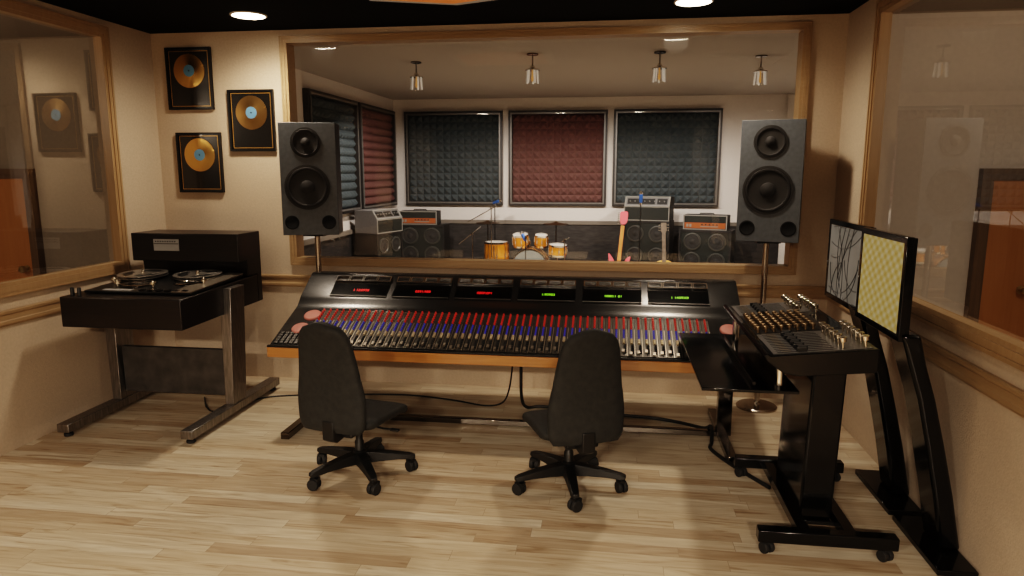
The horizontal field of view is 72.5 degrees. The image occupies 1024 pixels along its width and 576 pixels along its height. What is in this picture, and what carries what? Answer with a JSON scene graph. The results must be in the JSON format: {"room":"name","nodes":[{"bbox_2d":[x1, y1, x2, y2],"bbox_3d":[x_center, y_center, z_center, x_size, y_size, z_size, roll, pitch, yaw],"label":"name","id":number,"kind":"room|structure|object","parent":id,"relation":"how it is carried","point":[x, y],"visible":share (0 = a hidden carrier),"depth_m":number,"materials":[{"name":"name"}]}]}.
{"room":"studio","nodes":[
{"label":"studio","id":0,"kind":"room"},
{"bbox_2d":[0,0,175,455],"bbox_3d":[-3.560,0.128,1.211,0.050,2.800,9.400,1,10,8],"label":"wall","id":1,"kind":"structure","parent":0,"point":[51,373],"depth_m":4.96,"materials":[{"name":"paint"}]},
{"bbox_2d":[0,297,60,327],"bbox_3d":[-3.281,0.400,3.010,0.022,0.098,5.900,1,10,8],"label":"trim","id":2,"kind":"structure","parent":1,"relation":"attached to","point":[20,314],"depth_m":4.44,"materials":[{"name":"brown wood"}]},
{"bbox_2d":[0,0,130,297],"bbox_3d":[-3.215,-0.717,3.469,0.077,1.786,3.585,1,10,8],"label":"window","id":3,"kind":"structure","parent":1,"relation":"in","point":[100,33],"depth_m":5.06,"materials":[{"name":"brown wood"}]},
{"bbox_2d":[295,69,395,239],"bbox_3d":[-2.332,-1.110,8.518,0.200,2.810,5.380,1,10,8],"label":"wall","id":4,"kind":"structure","parent":0,"point":[304,79],"depth_m":8.73,"materials":[{"name":"beige paint"}]},
{"bbox_2d":[304,228,354,245],"bbox_3d":[-2.214,-0.633,8.559,0.045,0.055,5.335,1,10,8],"label":"trim","id":5,"kind":"structure","parent":4,"relation":"attached to","point":[351,231],"depth_m":8.43,"materials":[{"name":"beige wood"}]},
{"bbox_2d":[304,233,355,256],"bbox_3d":[-2.227,-0.162,8.640,0.020,0.900,5.335,1,10,8],"label":"wall panel","id":6,"kind":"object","parent":4,"relation":"attached to","point":[344,245],"depth_m":8.76,"materials":[{"name":"grey fabric"}]},
{"bbox_2d":[302,88,361,213],"bbox_3d":[-2.170,-1.625,8.582,0.080,1.435,1.550,1,10,8],"label":"acoustic panel","id":7,"kind":"object","parent":4,"relation":"attached to","point":[318,106],"visible":0.54,"depth_m":8.91,"materials":[{"name":"fabric"}]},
{"bbox_2d":[358,102,397,208],"bbox_3d":[-1.946,-1.893,10.164,0.080,1.435,1.560,1,10,8],"label":"acoustic panel","id":8,"kind":"object","parent":4,"relation":"attached to","point":[377,125],"visible":0.97,"depth_m":10.14,"materials":[{"name":"red fabric"}]},
{"bbox_2d":[0,376,937,575],"bbox_3d":[-0.929,1.626,1.049,5.774,0.100,9.720,1,10,8],"label":"floor","id":9,"kind":"structure","parent":0,"point":[123,494],"depth_m":3.68,"materials":[{"name":"brown wood"}]},
{"bbox_2d":[57,229,279,443],"bbox_3d":[-2.447,0.265,4.991,1.010,1.272,1.195,1,10,8],"label":"machine","id":10,"kind":"object","parent":9,"relation":"on","point":[190,278],"visible":1,"depth_m":4.99,"materials":[{"name":"black metal"}]},
{"bbox_2d":[303,235,326,270],"bbox_3d":[-1.503,0.195,5.492,0.290,1.244,0.290,1,10,8],"label":"speaker stand","id":11,"kind":"object","parent":9,"relation":"on","point":[317,237],"visible":0.05,"depth_m":5.40,"materials":[{"name":"metal"}]},
{"bbox_2d":[277,122,342,234],"bbox_3d":[-1.526,-0.828,5.314,0.410,0.828,0.290,-1,10,-7],"label":"monitor","id":12,"kind":"object","parent":11,"relation":"on","point":[309,152],"visible":1,"depth_m":5.19,"materials":[{"name":"black plastic"}]},
{"bbox_2d":[298,322,417,495],"bbox_3d":[-0.891,0.601,3.947,0.622,0.958,0.673,3,10,20],"label":"office chair","id":13,"kind":"object","parent":9,"relation":"on","point":[332,401],"visible":1,"depth_m":3.68,"materials":[{"name":"black fabric"}]},
{"bbox_2d":[204,366,512,411],"bbox_3d":[-1.173,0.608,5.196,2.386,0.530,0.428,0,10,1],"label":"cable","id":14,"kind":"object","parent":9,"relation":"on","point":[206,406],"visible":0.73,"depth_m":5.33,"materials":[{"name":"black rubber"}]},
{"bbox_2d":[267,271,744,462],"bbox_3d":[-0.027,0.459,4.748,3.078,0.971,0.978,1,10,8],"label":"mixing console","id":15,"kind":"object","parent":9,"relation":"on","point":[464,319],"visible":0.88,"depth_m":4.71,"materials":[{"name":"black metal"}]},
{"bbox_2d":[512,329,627,512],"bbox_3d":[0.292,0.630,3.772,0.608,0.958,0.654,-3,10,-15],"label":"office chair","id":16,"kind":"object","parent":9,"relation":"on","point":[585,410],"visible":1,"depth_m":3.51,"materials":[{"name":"black fabric"}]},
{"bbox_2d":[519,367,770,488],"bbox_3d":[0.911,0.710,4.604,1.860,0.533,0.605,8,13,41],"label":"cable","id":17,"kind":"object","parent":9,"relation":"on","point":[711,449],"visible":0.73,"depth_m":4.79,"materials":[{"name":"black rubber"}]},
{"bbox_2d":[736,242,780,413],"bbox_3d":[1.809,0.272,5.066,0.290,1.234,0.290,1,10,8],"label":"speaker stand","id":18,"kind":"object","parent":9,"relation":"on","point":[756,405],"visible":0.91,"depth_m":5.04,"materials":[{"name":"metal"}]},
{"bbox_2d":[736,119,806,242],"bbox_3d":[1.813,-0.745,4.884,0.410,0.828,0.290,4,10,23],"label":"monitor","id":19,"kind":"object","parent":18,"relation":"on","point":[772,152],"visible":1,"depth_m":4.76,"materials":[{"name":"black plastic"}]},
{"bbox_2d":[679,294,899,562],"bbox_3d":[1.390,0.614,3.714,0.875,1.008,1.329,1,10,8],"label":"desk","id":20,"kind":"object","parent":9,"relation":"on","point":[816,352],"visible":1,"depth_m":3.31,"materials":[{"name":"black metal"}]},
{"bbox_2d":[679,333,799,394],"bbox_3d":[1.188,0.372,3.801,0.440,0.044,1.135,1,10,8],"label":"keyboard tray","id":21,"kind":"object","parent":20,"relation":"on","point":[719,362],"depth_m":3.63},
{"bbox_2d":[825,219,921,515],"bbox_3d":[1.973,0.374,3.828,0.327,1.445,0.825,1,10,8],"label":"monitor stand","id":22,"kind":"object","parent":9,"relation":"on","point":[888,484],"visible":0.91,"depth_m":3.70,"materials":[{"name":"black metal"}]},
{"bbox_2d":[855,227,978,575],"bbox_3d":[1.883,0.470,3.259,0.346,1.445,0.747,1,10,8],"label":"monitor stand","id":23,"kind":"object","parent":9,"relation":"on","point":[887,262],"visible":1,"depth_m":3.14,"materials":[{"name":"black"}]},
{"bbox_2d":[150,13,848,398],"bbox_3d":[-0.268,-0.590,5.466,5.514,2.800,0.060,1,10,8],"label":"wall","id":24,"kind":"structure","parent":0,"point":[251,200],"depth_m":5.55,"materials":[{"name":"paint"}]},
{"bbox_2d":[164,47,214,109],"bbox_3d":[-2.570,-1.668,5.567,0.384,0.478,0.026,1,10,8],"label":"record","id":25,"kind":"object","parent":24,"relation":"attached to","point":[189,73],"visible":1,"depth_m":5.57,"materials":[{"name":"gold metal"}]},
{"bbox_2d":[175,132,224,192],"bbox_3d":[-2.532,-1.018,5.671,0.384,0.478,0.026,1,10,8],"label":"record","id":26,"kind":"object","parent":24,"relation":"attached to","point":[199,154],"visible":1,"depth_m":5.67,"materials":[{"name":"gold metal"}]},
{"bbox_2d":[226,89,276,150],"bbox_3d":[-2.069,-1.331,5.553,0.384,0.478,0.026,1,10,8],"label":"record","id":27,"kind":"object","parent":24,"relation":"attached to","point":[251,112],"visible":1,"depth_m":5.55,"materials":[{"name":"gold metal"}]},
{"bbox_2d":[261,274,825,298],"bbox_3d":[-0.273,-0.024,5.521,5.274,0.098,0.022,1,10,8],"label":"trim","id":28,"kind":"structure","parent":24,"relation":"attached to","point":[744,290],"depth_m":5.23,"materials":[{"name":"brown wood"}]},
{"bbox_2d":[278,21,812,274],"bbox_3d":[0.156,-1.034,5.348,3.941,1.786,0.147,1,10,8],"label":"window","id":29,"kind":"structure","parent":24,"relation":"in","point":[804,28],"depth_m":5.27,"materials":[{"name":"brown wood"}]},
{"bbox_2d":[0,10,1023,315],"bbox_3d":[-1.036,-0.628,5.631,9.580,2.820,0.059,1,10,8],"label":"wall","id":30,"kind":"structure","parent":0,"point":[954,108],"depth_m":5.04,"materials":[{"name":"beige paint"}]},
{"bbox_2d":[0,169,46,281],"bbox_3d":[-4.547,-0.164,6.127,0.920,1.740,0.116,1,10,8],"label":"door","id":31,"kind":"structure","parent":30,"relation":"in","point":[22,255],"depth_m":6.04,"materials":[{"name":"orange wood"}]},
{"bbox_2d":[0,0,1023,99],"bbox_3d":[-0.616,-1.700,3.301,11.000,0.110,15.300,1,10,8],"label":"ceiling","id":32,"kind":"structure","parent":0,"point":[704,64],"depth_m":6.14,"materials":[{"name":"paint"}]},
{"bbox_2d":[229,11,266,19],"bbox_3d":[-1.845,-1.907,4.889,0.250,0.010,0.250,1,10,8],"label":"recessed light","id":33,"kind":"object","parent":32,"relation":"in","point":[249,15],"visible":1,"depth_m":4.88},
{"bbox_2d":[410,61,422,89],"bbox_3d":[-0.973,-2.157,7.104,0.136,0.275,0.136,1,10,8],"label":"pendant lamp","id":34,"kind":"object","parent":32,"relation":"hanging from","point":[416,75],"visible":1,"depth_m":7.08,"materials":[{"name":"white glass"}]},
{"bbox_2d":[369,0,491,4],"bbox_3d":[-0.452,-1.750,4.038,0.950,0.036,0.902,1,10,8],"label":"acoustic panel","id":35,"kind":"object","parent":32,"relation":"attached to","point":[442,2],"depth_m":4.37,"materials":[{"name":"orange fabric"}]},
{"bbox_2d":[525,53,539,83],"bbox_3d":[0.194,-2.073,6.605,0.136,0.275,0.136,1,10,8],"label":"pendant lamp","id":36,"kind":"object","parent":32,"relation":"hanging from","point":[532,68],"visible":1,"depth_m":6.58,"materials":[{"name":"white glass"}]},
{"bbox_2d":[652,51,666,82],"bbox_3d":[1.372,-2.054,6.492,0.136,0.275,0.136,1,10,8],"label":"pendant lamp","id":37,"kind":"object","parent":32,"relation":"hanging from","point":[659,66],"visible":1,"depth_m":6.47,"materials":[{"name":"white glass"}]},
{"bbox_2d":[674,0,713,6],"bbox_3d":[1.167,-1.840,4.488,0.250,0.010,0.250,1,10,8],"label":"recessed light","id":38,"kind":"object","parent":32,"relation":"in","point":[686,3],"visible":1,"depth_m":4.51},
{"bbox_2d":[753,55,767,84],"bbox_3d":[2.390,-2.090,6.710,0.136,0.275,0.136,1,10,8],"label":"pendant lamp","id":39,"kind":"object","parent":32,"relation":"hanging from","point":[760,70],"visible":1,"depth_m":6.69,"materials":[{"name":"white glass"}]},
{"bbox_2d":[393,94,787,221],"bbox_3d":[1.214,-1.496,10.807,6.580,2.810,0.200,1,10,8],"label":"wall","id":40,"kind":"structure","parent":0,"point":[736,108],"depth_m":10.59,"materials":[{"name":"white paint"}]},
{"bbox_2d":[404,111,502,205],"bbox_3d":[-0.911,-2.014,10.883,1.545,1.435,0.070,1,10,8],"label":"acoustic panel","id":41,"kind":"object","parent":40,"relation":"attached to","point":[452,157],"visible":1,"depth_m":10.88,"materials":[{"name":"grey fabric"}]},
{"bbox_2d":[508,110,607,205],"bbox_3d":[0.692,-1.976,10.662,1.500,1.435,0.070,1,10,8],"label":"acoustic panel","id":42,"kind":"object","parent":40,"relation":"attached to","point":[556,157],"visible":1,"depth_m":10.66,"materials":[{"name":"red fabric"}]},
{"bbox_2d":[441,219,736,225],"bbox_3d":[1.197,-1.005,10.767,6.180,0.055,0.045,1,10,8],"label":"trim","id":43,"kind":"structure","parent":40,"relation":"attached to","point":[442,220],"depth_m":10.85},
{"bbox_2d":[449,223,778,263],"bbox_3d":[1.198,-0.536,10.858,6.180,0.900,0.020,1,10,8],"label":"wainscot panel","id":44,"kind":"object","parent":40,"relation":"attached to","point":[584,242],"depth_m":10.85,"materials":[{"name":"grey fabric"}]},
{"bbox_2d":[612,108,722,206],"bbox_3d":[2.306,-1.939,10.439,1.575,1.435,0.070,1,10,8],"label":"acoustic panel","id":45,"kind":"object","parent":40,"relation":"attached to","point":[676,153],"visible":0.95,"depth_m":10.44,"materials":[{"name":"grey fabric"}]},
{"bbox_2d":[778,94,794,263],"bbox_3d":[4.064,-1.404,10.261,0.180,2.810,0.014,1,10,8],"label":"trim","id":46,"kind":"structure","parent":40,"relation":"attached to","point":[791,97],"depth_m":10.08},
{"bbox_2d":[826,0,1023,575],"bbox_3d":[1.713,0.251,0.483,0.050,2.800,9.400,1,10,8],"label":"wall","id":47,"kind":"structure","parent":0,"point":[983,439],"depth_m":3.22,"materials":[{"name":"paint"}]},
{"bbox_2d":[826,296,1023,417],"bbox_3d":[1.920,0.521,2.292,0.022,0.098,5.900,1,10,8],"label":"trim","id":48,"kind":"structure","parent":47,"relation":"attached to","point":[1001,391],"depth_m":3.05,"materials":[{"name":"brown wood"}]},
{"bbox_2d":[858,0,1023,371],"bbox_3d":[2.019,-0.580,2.657,0.077,1.786,3.605,1,10,8],"label":"window","id":49,"kind":"structure","parent":47,"relation":"in","point":[1007,349],"depth_m":4.23,"materials":[{"name":"brown wood"}]},
{"bbox_3d":[0.841,0.382,8.422,6.580,0.100,5.580,1,10,8],"label":"floor","id":50,"kind":"structure","parent":0,"visible":0},
{"bbox_2d":[355,231,402,256],"bbox_3d":[-1.772,-0.299,9.404,0.355,0.915,0.570,5,11,26],"label":"speaker cabinet","id":51,"kind":"object","parent":50,"relation":"on","point":[390,244],"visible":0.33,"depth_m":9.15,"materials":[{"name":"black fabric"}]},
{"bbox_2d":[354,208,402,233],"bbox_3d":[-1.772,-0.900,9.303,0.363,0.305,0.560,5,11,26],"label":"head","id":52,"kind":"object","parent":51,"relation":"on","point":[376,220],"visible":1,"depth_m":9.11},
{"bbox_2d":[378,218,401,232],"bbox_3d":[-1.614,-0.827,9.238,0.004,0.158,0.536,5,11,26],"label":"grille","id":53,"kind":"object","parent":52,"relation":"attached to","point":[385,225],"depth_m":9.22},
{"bbox_2d":[378,233,400,256],"bbox_3d":[-1.631,-0.302,9.334,0.008,0.825,0.510,5,11,26],"label":"grille","id":54,"kind":"object","parent":51,"relation":"attached to","point":[389,244],"depth_m":9.28,"materials":[{"name":"black metal"}]},
{"bbox_2d":[402,223,449,257],"bbox_3d":[-1.341,-0.519,10.677,0.720,0.925,0.365,1,10,8],"label":"speaker cabinet","id":55,"kind":"object","parent":50,"relation":"on","point":[419,241],"visible":0.57,"depth_m":10.47,"materials":[{"name":"black fabric"}]},
{"bbox_2d":[399,209,440,224],"bbox_3d":[-1.389,-1.083,10.565,0.575,0.225,0.290,1,10,8],"label":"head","id":56,"kind":"object","parent":55,"relation":"on","point":[416,216],"visible":0.94,"depth_m":10.44},
{"bbox_2d":[400,212,434,217],"bbox_3d":[-1.407,-1.087,10.438,0.535,0.084,0.005,1,10,8],"label":"grille","id":57,"kind":"object","parent":56,"relation":"attached to","point":[404,214],"depth_m":10.43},
{"bbox_2d":[459,226,480,258],"bbox_3d":[-0.577,-0.374,9.697,0.358,0.962,0.311,-8,12,-39],"label":"microphone stand","id":58,"kind":"object","parent":50,"relation":"on","point":[480,226],"visible":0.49,"depth_m":9.64,"materials":[{"name":"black metal"}]},
{"bbox_2d":[468,205,497,258],"bbox_3d":[-0.450,-0.524,9.676,0.667,1.263,0.343,6,12,34],"label":"microphone stand","id":59,"kind":"object","parent":50,"relation":"on","point":[491,208],"visible":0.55,"depth_m":9.56,"materials":[{"name":"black metal"}]},
{"bbox_2d":[476,220,498,240],"bbox_3d":[-0.339,-0.470,10.095,0.366,1.019,0.342,1,10,8],"label":"cymbal stand","id":60,"kind":"object","parent":50,"relation":"on","point":[487,222],"visible":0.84,"depth_m":9.98,"materials":[{"name":"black metal"}]},
{"bbox_2d":[484,240,508,258],"bbox_3d":[-0.219,-0.285,9.866,0.361,0.739,0.380,1,10,8],"label":"drum","id":61,"kind":"object","parent":50,"relation":"on","point":[500,249],"depth_m":9.72,"materials":[{"name":"orange wood"}]},
{"bbox_2d":[493,199,501,239],"bbox_3d":[-0.241,-0.693,10.556,0.349,1.304,0.342,1,10,8],"label":"microphone stand","id":62,"kind":"object","parent":50,"relation":"on","point":[499,200],"visible":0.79,"depth_m":10.49,"materials":[{"name":"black metal"}]},
{"bbox_2d":[520,231,526,259],"bbox_3d":[0.194,-0.264,9.102,0.349,0.942,0.342,1,10,8],"label":"microphone stand","id":63,"kind":"object","parent":50,"relation":"on","point":[523,236],"visible":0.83,"depth_m":9.08,"materials":[{"name":"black metal"}]},
{"bbox_2d":[512,232,548,259],"bbox_3d":[0.276,-0.352,9.872,0.689,0.870,0.387,1,10,8],"label":"bass drum","id":64,"kind":"object","parent":50,"relation":"on","point":[541,240],"visible":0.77,"depth_m":9.72,"materials":[{"name":"orange wood"}]},
{"bbox_2d":[544,221,567,259],"bbox_3d":[0.633,-0.451,10.012,0.376,1.009,0.360,1,10,8],"label":"cymbal stand","id":65,"kind":"object","parent":50,"relation":"on","point":[556,223],"visible":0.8,"depth_m":9.91,"materials":[{"name":"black metal"}]},
{"bbox_2d":[548,243,567,259],"bbox_3d":[0.646,-0.247,9.635,0.349,0.731,0.342,1,10,8],"label":"snare drum","id":66,"kind":"object","parent":50,"relation":"on","point":[556,250],"visible":0.84,"depth_m":9.52,"materials":[{"name":"orange wood"}]},
{"bbox_2d":[562,237,568,259],"bbox_3d":[0.710,-0.243,9.217,0.349,0.863,0.342,1,10,8],"label":"microphone stand","id":67,"kind":"object","parent":50,"relation":"on","point":[563,240],"visible":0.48,"depth_m":9.19,"materials":[{"name":"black metal"}]},
{"bbox_2d":[608,211,629,260],"bbox_3d":[1.486,-0.499,9.801,0.353,1.143,0.186,1,10,5],"label":"electric guitar","id":68,"kind":"object","parent":50,"relation":"on","point":[623,215],"visible":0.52,"depth_m":9.77,"materials":[{"name":"pink paint"}]},
{"bbox_2d":[638,191,642,261],"bbox_3d":[1.663,-0.508,8.985,0.349,1.462,0.342,1,10,8],"label":"microphone stand","id":69,"kind":"object","parent":50,"relation":"on","point":[640,192],"visible":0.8,"depth_m":8.93,"materials":[{"name":"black metal"}]},
{"bbox_2d":[622,220,673,261],"bbox_3d":[1.974,-0.479,10.156,0.660,1.020,0.385,4,10,22],"label":"speaker cabinet","id":70,"kind":"object","parent":50,"relation":"on","point":[650,235],"visible":0.57,"depth_m":9.96,"materials":[{"name":"black fabric"}]},
{"bbox_2d":[624,196,673,220],"bbox_3d":[1.973,-1.149,10.041,0.640,0.340,0.388,4,10,22],"label":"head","id":71,"kind":"object","parent":70,"relation":"on","point":[653,208],"visible":0.89,"depth_m":9.88},
{"bbox_2d":[625,207,668,220],"bbox_3d":[1.903,-1.052,9.880,0.616,0.179,0.004,4,10,22],"label":"grille","id":72,"kind":"object","parent":71,"relation":"attached to","point":[647,213],"depth_m":9.87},
{"bbox_2d":[657,223,670,261],"bbox_3d":[2.103,-0.382,9.602,0.353,1.023,0.146,2,10,9],"label":"acoustic guitar","id":73,"kind":"object","parent":50,"relation":"on","point":[663,227],"visible":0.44,"depth_m":9.57,"materials":[{"name":"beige wood"}]},
{"bbox_2d":[678,228,734,262],"bbox_3d":[2.760,-0.385,9.944,0.720,0.905,0.365,5,11,26],"label":"speaker cabinet","id":74,"kind":"object","parent":50,"relation":"on","point":[694,246],"visible":0.59,"depth_m":9.76,"materials":[{"name":"black fabric"}]},
{"bbox_2d":[683,213,730,230],"bbox_3d":[2.747,-0.945,9.851,0.600,0.230,0.290,5,11,26],"label":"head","id":75,"kind":"object","parent":74,"relation":"on","point":[702,221],"visible":1,"depth_m":9.74},
{"bbox_2d":[685,216,725,223],"bbox_3d":[2.692,-0.952,9.735,0.560,0.087,0.005,5,11,26],"label":"grille","id":76,"kind":"object","parent":75,"relation":"attached to","point":[688,219],"depth_m":9.73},
{"bbox_3d":[3.759,-0.507,4.975,2.739,2.800,0.050,1,10,8],"label":"wall","id":77,"kind":"structure","parent":0,"visible":0},
{"bbox_2d":[963,168,1023,341],"bbox_3d":[3.761,0.030,4.980,0.920,1.740,0.116,1,10,8],"label":"door","id":78,"kind":"structure","parent":77,"relation":"in","point":[994,299],"depth_m":4.99,"materials":[{"name":"orange wood"}]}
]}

